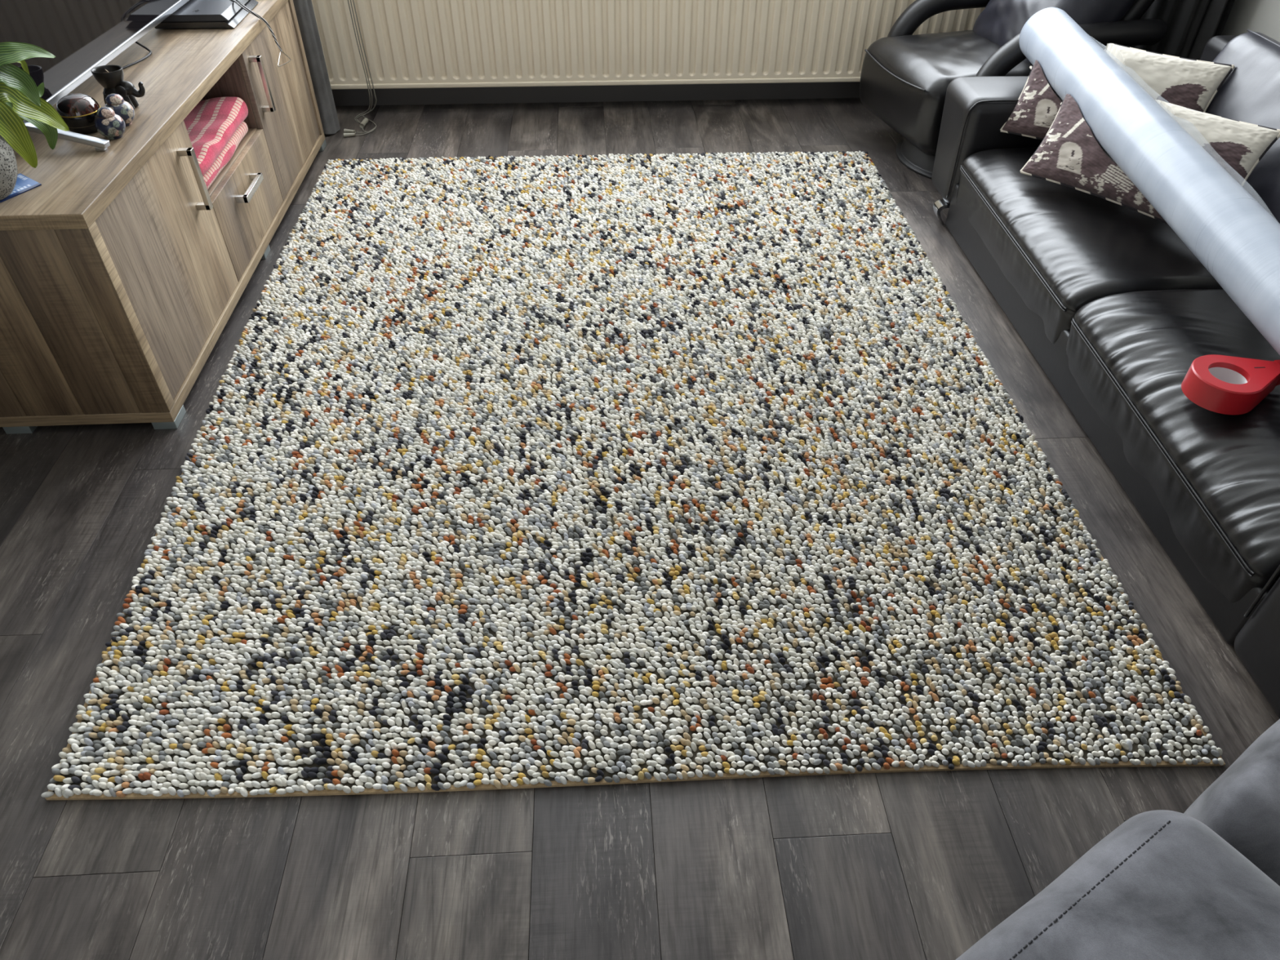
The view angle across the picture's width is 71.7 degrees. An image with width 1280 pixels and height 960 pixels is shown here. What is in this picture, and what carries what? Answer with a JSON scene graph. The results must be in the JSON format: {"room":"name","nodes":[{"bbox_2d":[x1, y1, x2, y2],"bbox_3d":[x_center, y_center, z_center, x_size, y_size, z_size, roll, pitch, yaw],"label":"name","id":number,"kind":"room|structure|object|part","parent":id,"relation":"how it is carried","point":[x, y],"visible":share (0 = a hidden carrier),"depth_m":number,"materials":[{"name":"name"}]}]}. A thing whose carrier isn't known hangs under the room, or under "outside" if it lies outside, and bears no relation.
{"room":"living room","nodes":[
{"label":"living room","id":0,"kind":"room"},
{"bbox_2d":[207,128,257,196],"bbox_3d":[-1.376,-0.906,2.559,0.400,0.018,0.520,-2,42,-2],"label":"drawer","id":1,"kind":"object","parent":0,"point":[249,139],"depth_m":2.56,"materials":[{"name":"brown wood"}]},
{"bbox_2d":[0,97,1279,959],"bbox_3d":[0.277,0.870,1.096,3.850,0.080,7.520,-2,42,-3],"label":"floor","id":2,"kind":"structure","parent":0,"point":[910,865],"depth_m":1.41,"materials":[{"name":"black wood"}]},
{"bbox_2d":[0,0,326,434],"bbox_3d":[-1.354,-0.899,2.567,0.461,0.546,1.735,-2,42,-3],"label":"tv cabinet","id":3,"kind":"object","parent":2,"relation":"on","point":[122,273],"visible":0.92,"depth_m":2.08,"materials":[{"name":"brown wood"}]},
{"bbox_2d":[0,173,41,202],"bbox_3d":[-1.312,-0.594,1.824,0.086,0.002,0.148,18,45,19],"label":"leaflet","id":4,"kind":"object","parent":3,"relation":"on","point":[24,184],"visible":0.59,"depth_m":1.84,"materials":[{"name":"blue paper"}]},
{"bbox_2d":[0,41,69,200],"bbox_3d":[-1.314,-0.710,1.696,0.200,0.348,0.454,11,43,11],"label":"potted plant","id":5,"kind":"object","parent":3,"relation":"on","point":[20,99],"visible":1,"depth_m":1.77,"materials":[{"name":"green plant"}]},
{"bbox_2d":[0,134,17,200],"bbox_3d":[-1.334,-0.637,1.752,0.167,0.164,0.167,-2,42,-2],"label":"pot","id":6,"kind":"object","parent":5,"relation":"attached to","point":[8,165],"depth_m":1.76,"materials":[{"name":"grey ceramic"}]},
{"bbox_2d":[56,93,100,134],"bbox_3d":[-1.292,-0.846,2.045,0.092,0.080,0.092,-2,42,-3],"label":"lidded box","id":7,"kind":"object","parent":3,"relation":"on","point":[78,111],"visible":0.82,"depth_m":2.02,"materials":[{"name":"black ceramic"}]},
{"bbox_3d":[-1.292,-0.864,2.029,0.089,0.032,0.089,-2,42,-2],"label":"lid","id":8,"kind":"part","parent":7,"relation":"part of","materials":[{"name":"brown ceramic"}]},
{"bbox_2d":[61,112,97,134],"bbox_3d":[-1.292,-0.834,2.056,0.091,0.047,0.091,-2,42,-2],"label":"bowl","id":9,"kind":"object","parent":7,"relation":"attached to","point":[83,123],"depth_m":2.02,"materials":[{"name":"black ceramic"}]},
{"bbox_2d":[0,0,189,151],"bbox_3d":[-1.366,-1.472,2.133,0.338,0.884,1.481,-1,42,-1],"label":"television","id":10,"kind":"object","parent":3,"relation":"on","point":[83,36],"visible":0.67,"depth_m":2.12,"materials":[{"name":"black"}]},
{"bbox_2d":[94,106,125,139],"bbox_3d":[-1.210,-0.815,2.020,0.062,0.067,0.062,-2,42,-3],"label":"figurine","id":11,"kind":"object","parent":3,"relation":"on","point":[110,125],"visible":1,"depth_m":2.00,"materials":[{"name":"ceramic"}]},
{"bbox_3d":[-1.209,-0.833,2.003,0.037,0.017,0.037,-2,42,-2],"label":"lid","id":12,"kind":"part","parent":11,"relation":"part of","materials":[{"name":"ceramic"}]},
{"bbox_2d":[90,64,145,110],"bbox_3d":[-1.252,-0.944,2.143,0.107,0.095,0.058,-2,42,-3],"label":"candle holder","id":13,"kind":"object","parent":3,"relation":"on","point":[111,77],"visible":0.74,"depth_m":2.13,"materials":[{"name":"black ceramic"}]},
{"bbox_2d":[90,64,124,88],"bbox_3d":[-1.270,-0.962,2.125,0.070,0.045,0.058,-2,42,-2],"label":"bowl","id":14,"kind":"object","parent":13,"relation":"on","point":[109,77],"depth_m":2.11,"materials":[{"name":"black ceramic"}]},
{"bbox_2d":[104,93,134,126],"bbox_3d":[-1.222,-0.867,2.075,0.064,0.070,0.064,-2,42,-3],"label":"figurine","id":15,"kind":"object","parent":3,"relation":"on","point":[116,102],"visible":0.77,"depth_m":2.06,"materials":[{"name":"ceramic"}]},
{"bbox_3d":[-1.222,-0.886,2.058,0.038,0.018,0.038,-2,42,-2],"label":"lid","id":16,"kind":"part","parent":15,"relation":"part of","materials":[{"name":"ceramic"}]},
{"bbox_2d":[122,41,151,69],"bbox_3d":[-1.395,-1.147,2.397,0.058,0.048,0.243,1,42,1],"label":"cable","id":17,"kind":"object","parent":3,"relation":"on","point":[137,42],"visible":0.52,"depth_m":2.44,"materials":[{"name":"black plastic"}]},
{"bbox_3d":[-1.367,-1.089,2.393,0.432,0.031,1.734,-2,42,-2],"label":"panel","id":18,"kind":"part","parent":3,"relation":"part of","materials":[{"name":"brown wood"}]},
{"bbox_3d":[-1.369,-0.724,2.726,0.432,0.028,1.734,-2,42,-2],"label":"panel","id":19,"kind":"part","parent":3,"relation":"part of","materials":[{"name":"brown wood"}]},
{"bbox_3d":[-1.137,-0.544,2.164,0.016,0.460,0.564,-2,42,-2],"label":"door","id":20,"kind":"part","parent":3,"relation":"part of","materials":[{"name":"brown wood"}]},
{"bbox_3d":[-1.121,-0.757,2.235,0.035,0.155,0.019,-2,42,-2],"label":"handle","id":21,"kind":"part","parent":3,"relation":"part of","materials":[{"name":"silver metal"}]},
{"bbox_2d":[154,0,257,28],"bbox_3d":[-1.347,-1.460,2.748,0.242,0.041,0.280,-2,42,-3],"label":"game console","id":22,"kind":"object","parent":3,"relation":"on","point":[194,14],"visible":0.95,"depth_m":2.66,"materials":[{"name":"black plastic"}]},
{"bbox_2d":[183,97,248,189],"bbox_3d":[-1.343,-0.954,2.519,0.349,0.106,0.486,-2,42,-3],"label":"folded blanket","id":23,"kind":"object","parent":3,"relation":"on","point":[215,127],"visible":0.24,"depth_m":2.54,"materials":[{"name":"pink fabric"}]},
{"bbox_3d":[-1.168,-0.829,2.643,0.018,0.236,0.524,-2,42,-2],"label":"drawer","id":24,"kind":"part","parent":3,"relation":"part of","materials":[{"name":"brown wood"}]},
{"bbox_3d":[-1.140,-0.854,2.587,0.035,0.019,0.165,-2,42,-2],"label":"handle","id":25,"kind":"part","parent":3,"relation":"part of","materials":[{"name":"silver metal"}]},
{"bbox_2d":[231,0,291,66],"bbox_3d":[-1.222,-1.423,2.821,0.135,0.211,0.139,-2,42,-3],"label":"strap","id":26,"kind":"object","parent":3,"relation":"hanging from","point":[242,6],"visible":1,"depth_m":2.75,"materials":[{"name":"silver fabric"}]},
{"bbox_3d":[-1.226,-1.427,2.788,0.141,0.162,0.078,6,43,6],"label":"cord","id":27,"kind":"part","parent":26,"relation":"part of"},
{"bbox_3d":[-1.158,-1.213,2.717,0.035,0.161,0.019,-2,42,-2],"label":"handle","id":28,"kind":"part","parent":3,"relation":"part of","materials":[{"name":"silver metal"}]},
{"bbox_3d":[-1.197,-1.280,2.973,0.016,0.460,0.566,-2,42,-2],"label":"door","id":29,"kind":"part","parent":3,"relation":"part of","materials":[{"name":"brown wood"}]},
{"bbox_3d":[-1.415,-1.477,3.188,0.432,0.465,0.035,-2,42,-2],"label":"panel","id":30,"kind":"part","parent":3,"relation":"part of","materials":[{"name":"brown wood"}]},
{"bbox_2d":[293,0,340,134],"bbox_3d":[-1.231,-2.265,2.689,0.108,2.396,0.113,-2,42,-3],"label":"curtain","id":31,"kind":"object","parent":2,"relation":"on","point":[304,12],"visible":0.59,"depth_m":3.30,"materials":[{"name":"grey fabric"}]},
{"bbox_2d":[343,0,377,137],"bbox_3d":[-1.104,-1.886,3.131,0.119,1.251,0.273,-2,42,-3],"label":"cable","id":32,"kind":"object","parent":2,"relation":"on","point":[348,132],"visible":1,"depth_m":3.47,"materials":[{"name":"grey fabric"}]},
{"bbox_3d":[-1.122,-1.932,3.181,0.073,1.251,0.122,-21,47,-22],"label":"cord","id":33,"kind":"part","parent":32,"relation":"part of","materials":[{"name":"plastic"}]},
{"bbox_3d":[-1.111,-1.928,3.177,0.074,1.251,0.107,-23,47,-23],"label":"cord","id":34,"kind":"part","parent":32,"relation":"part of","materials":[{"name":"plastic"}]},
{"bbox_3d":[-1.079,-1.382,3.498,0.068,0.009,0.057,-2,42,-2],"label":"cord","id":35,"kind":"part","parent":32,"relation":"part of","materials":[{"name":"white plastic"}]},
{"bbox_2d":[40,151,1225,799],"bbox_3d":[-0.077,-0.354,2.364,2.003,0.022,2.549,-2,42,-3],"label":"rug","id":36,"kind":"object","parent":2,"relation":"on","point":[504,473],"visible":1,"depth_m":1.87,"materials":[{"name":"multicoloured fabric"}]},
{"bbox_2d":[859,0,1167,178],"bbox_3d":[1.311,-1.597,3.122,0.879,0.854,0.694,-10,43,-11],"label":"swivel armchair","id":37,"kind":"object","parent":2,"relation":"on","point":[905,77],"visible":0.6,"depth_m":3.08,"materials":[{"name":"black leather"}]},
{"bbox_3d":[1.284,-1.758,3.396,0.725,0.257,0.080,-10,43,-11],"label":"armrest","id":38,"kind":"part","parent":37,"relation":"part of","materials":[{"name":"black leather"}]},
{"bbox_3d":[1.142,-1.428,3.238,0.533,0.295,0.544,-10,43,-11],"label":"seat","id":39,"kind":"part","parent":37,"relation":"part of","materials":[{"name":"black leather"}]},
{"bbox_2d":[972,0,1136,64],"bbox_3d":[1.502,-1.731,3.093,0.476,0.614,0.490,-10,43,-11],"label":"cushion","id":40,"kind":"object","parent":37,"relation":"on","point":[1001,20],"depth_m":3.01,"materials":[{"name":"black leather"}]},
{"bbox_3d":[1.444,-1.406,3.011,0.690,0.257,0.080,-10,43,-11],"label":"armrest","id":41,"kind":"part","parent":37,"relation":"part of","materials":[{"name":"black leather"}]},
{"bbox_2d":[931,28,1279,718],"bbox_3d":[1.498,-0.507,2.087,0.962,0.636,2.188,-2,42,-3],"label":"leather sofa","id":42,"kind":"object","parent":2,"relation":"on","point":[1116,310],"visible":0.66,"depth_m":2.07,"materials":[{"name":"black leather"}]},
{"bbox_3d":[1.433,-1.096,2.861,0.910,0.345,0.246,-2,42,-2],"label":"armrest","id":43,"kind":"part","parent":42,"relation":"part of","materials":[{"name":"black leather"}]},
{"bbox_2d":[955,146,1223,343],"bbox_3d":[1.340,-0.672,2.491,0.661,0.222,0.844,-2,42,-2],"label":"seat cushion","id":44,"kind":"object","parent":42,"relation":"on","point":[1051,250],"depth_m":2.34,"materials":[{"name":"black leather"}]},
{"bbox_3d":[1.499,-0.331,2.251,0.908,0.146,1.715,-2,42,-2],"label":"frame","id":45,"kind":"part","parent":42,"relation":"part of","materials":[{"name":"black leather"}]},
{"bbox_2d":[1000,43,1235,140],"bbox_3d":[1.333,-1.077,2.530,0.544,0.275,0.180,31,51,29],"label":"cushion","id":46,"kind":"object","parent":42,"relation":"on","point":[1189,83],"visible":0.44,"depth_m":2.42,"materials":[{"name":"fabric"}]},
{"bbox_2d":[1018,7,1279,355],"bbox_3d":[1.305,-0.632,2.030,0.186,0.321,2.015,-2,42,-3],"label":"roll","id":47,"kind":"object","parent":42,"relation":"on","point":[1233,236],"visible":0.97,"depth_m":2.06,"materials":[{"name":"white"}]},
{"bbox_2d":[1019,93,1279,224],"bbox_3d":[1.310,-0.857,2.325,0.198,0.236,0.599,-28,49,-27],"label":"cushion","id":48,"kind":"object","parent":42,"relation":"on","point":[1069,155],"visible":0.63,"depth_m":2.32,"materials":[{"name":"fabric"}]},
{"bbox_2d":[1066,288,1279,603],"bbox_3d":[1.386,-0.098,1.882,0.662,0.254,0.829,-2,42,-2],"label":"seat cushion","id":49,"kind":"object","parent":42,"relation":"on","point":[1206,483],"depth_m":1.84,"materials":[{"name":"black leather"}]},
{"bbox_3d":[1.901,-0.500,2.123,0.155,0.460,2.160,-2,42,-2],"label":"backrest frame","id":50,"kind":"part","parent":42,"relation":"part of","materials":[{"name":"black leather"}]},
{"bbox_2d":[1181,354,1279,414],"bbox_3d":[1.200,-0.192,1.750,0.230,0.054,0.132,-2,42,-3],"label":"tape dispenser","id":51,"kind":"object","parent":42,"relation":"on","point":[1219,384],"visible":1,"depth_m":1.73,"materials":[{"name":"red plastic"}]},
{"bbox_2d":[1204,31,1279,223],"bbox_3d":[1.653,-0.832,2.300,0.325,0.441,0.735,-2,42,-2],"label":"cushion","id":52,"kind":"object","parent":42,"relation":"on","point":[1251,93],"depth_m":2.28,"materials":[{"name":"black leather"}]},
{"bbox_3d":[1.540,0.228,1.448,0.910,0.401,0.252,-2,42,-2],"label":"armrest","id":53,"kind":"part","parent":42,"relation":"part of","materials":[{"name":"black leather"}]},
{"bbox_2d":[955,719,1279,959],"bbox_3d":[0.664,0.669,0.915,1.053,0.424,0.565,-22,47,-23],"label":"armchair","id":54,"kind":"object","parent":2,"relation":"on","point":[1202,882],"visible":1,"depth_m":0.91,"materials":[{"name":"grey fabric"}]},
{"bbox_2d":[955,809,1279,959],"bbox_3d":[0.486,0.669,0.780,0.632,0.244,0.547,-24,47,-24],"label":"seat cushion","id":55,"kind":"object","parent":54,"relation":"on","point":[1163,884],"depth_m":0.90,"materials":[{"name":"grey fabric"}]},
{"bbox_3d":[0.939,0.574,1.046,0.404,0.392,0.547,-24,47,-24],"label":"armrest","id":56,"kind":"part","parent":54,"relation":"part of","materials":[{"name":"grey fabric"}]},
{"bbox_2d":[1221,0,1279,42],"bbox_3d":[2.165,-0.137,0.321,0.120,2.630,7.520,-2,42,-3],"label":"wall","id":57,"kind":"structure","parent":0,"point":[1263,16],"depth_m":2.81,"materials":[{"name":"grey paint"}]},
{"bbox_2d":[1128,0,1235,60],"bbox_3d":[1.859,-2.227,2.667,0.123,2.396,0.762,-2,42,-3],"label":"curtain","id":58,"kind":"object","parent":57,"relation":"hanging from","point":[1191,24],"visible":0.16,"depth_m":2.97,"materials":[{"name":"black fabric"}]},
{"bbox_3d":[0.078,-2.572,2.987,3.650,2.630,0.120,-2,42,-3],"label":"wall","id":59,"kind":"structure","parent":0,"visible":0},
{"bbox_2d":[331,81,859,106],"bbox_3d":[0.076,-1.667,3.720,3.650,0.147,0.016,-2,42,-3],"label":"baseboard","id":60,"kind":"structure","parent":59,"relation":"attached to","point":[562,94],"depth_m":3.73,"materials":[{"name":"black wood"}]},
{"bbox_2d":[311,0,985,89],"bbox_3d":[0.176,-1.919,3.427,3.184,0.712,0.118,-2,42,-3],"label":"radiator","id":61,"kind":"object","parent":59,"relation":"attached to","point":[407,43],"visible":0.67,"depth_m":3.50,"materials":[{"name":"beige metal"}]},
{"bbox_3d":[0.178,-1.896,3.401,3.180,0.712,0.048,-2,42,-2],"label":"edge rail","id":62,"kind":"part","parent":61,"relation":"part of","materials":[{"name":"beige metal"}]}
]}

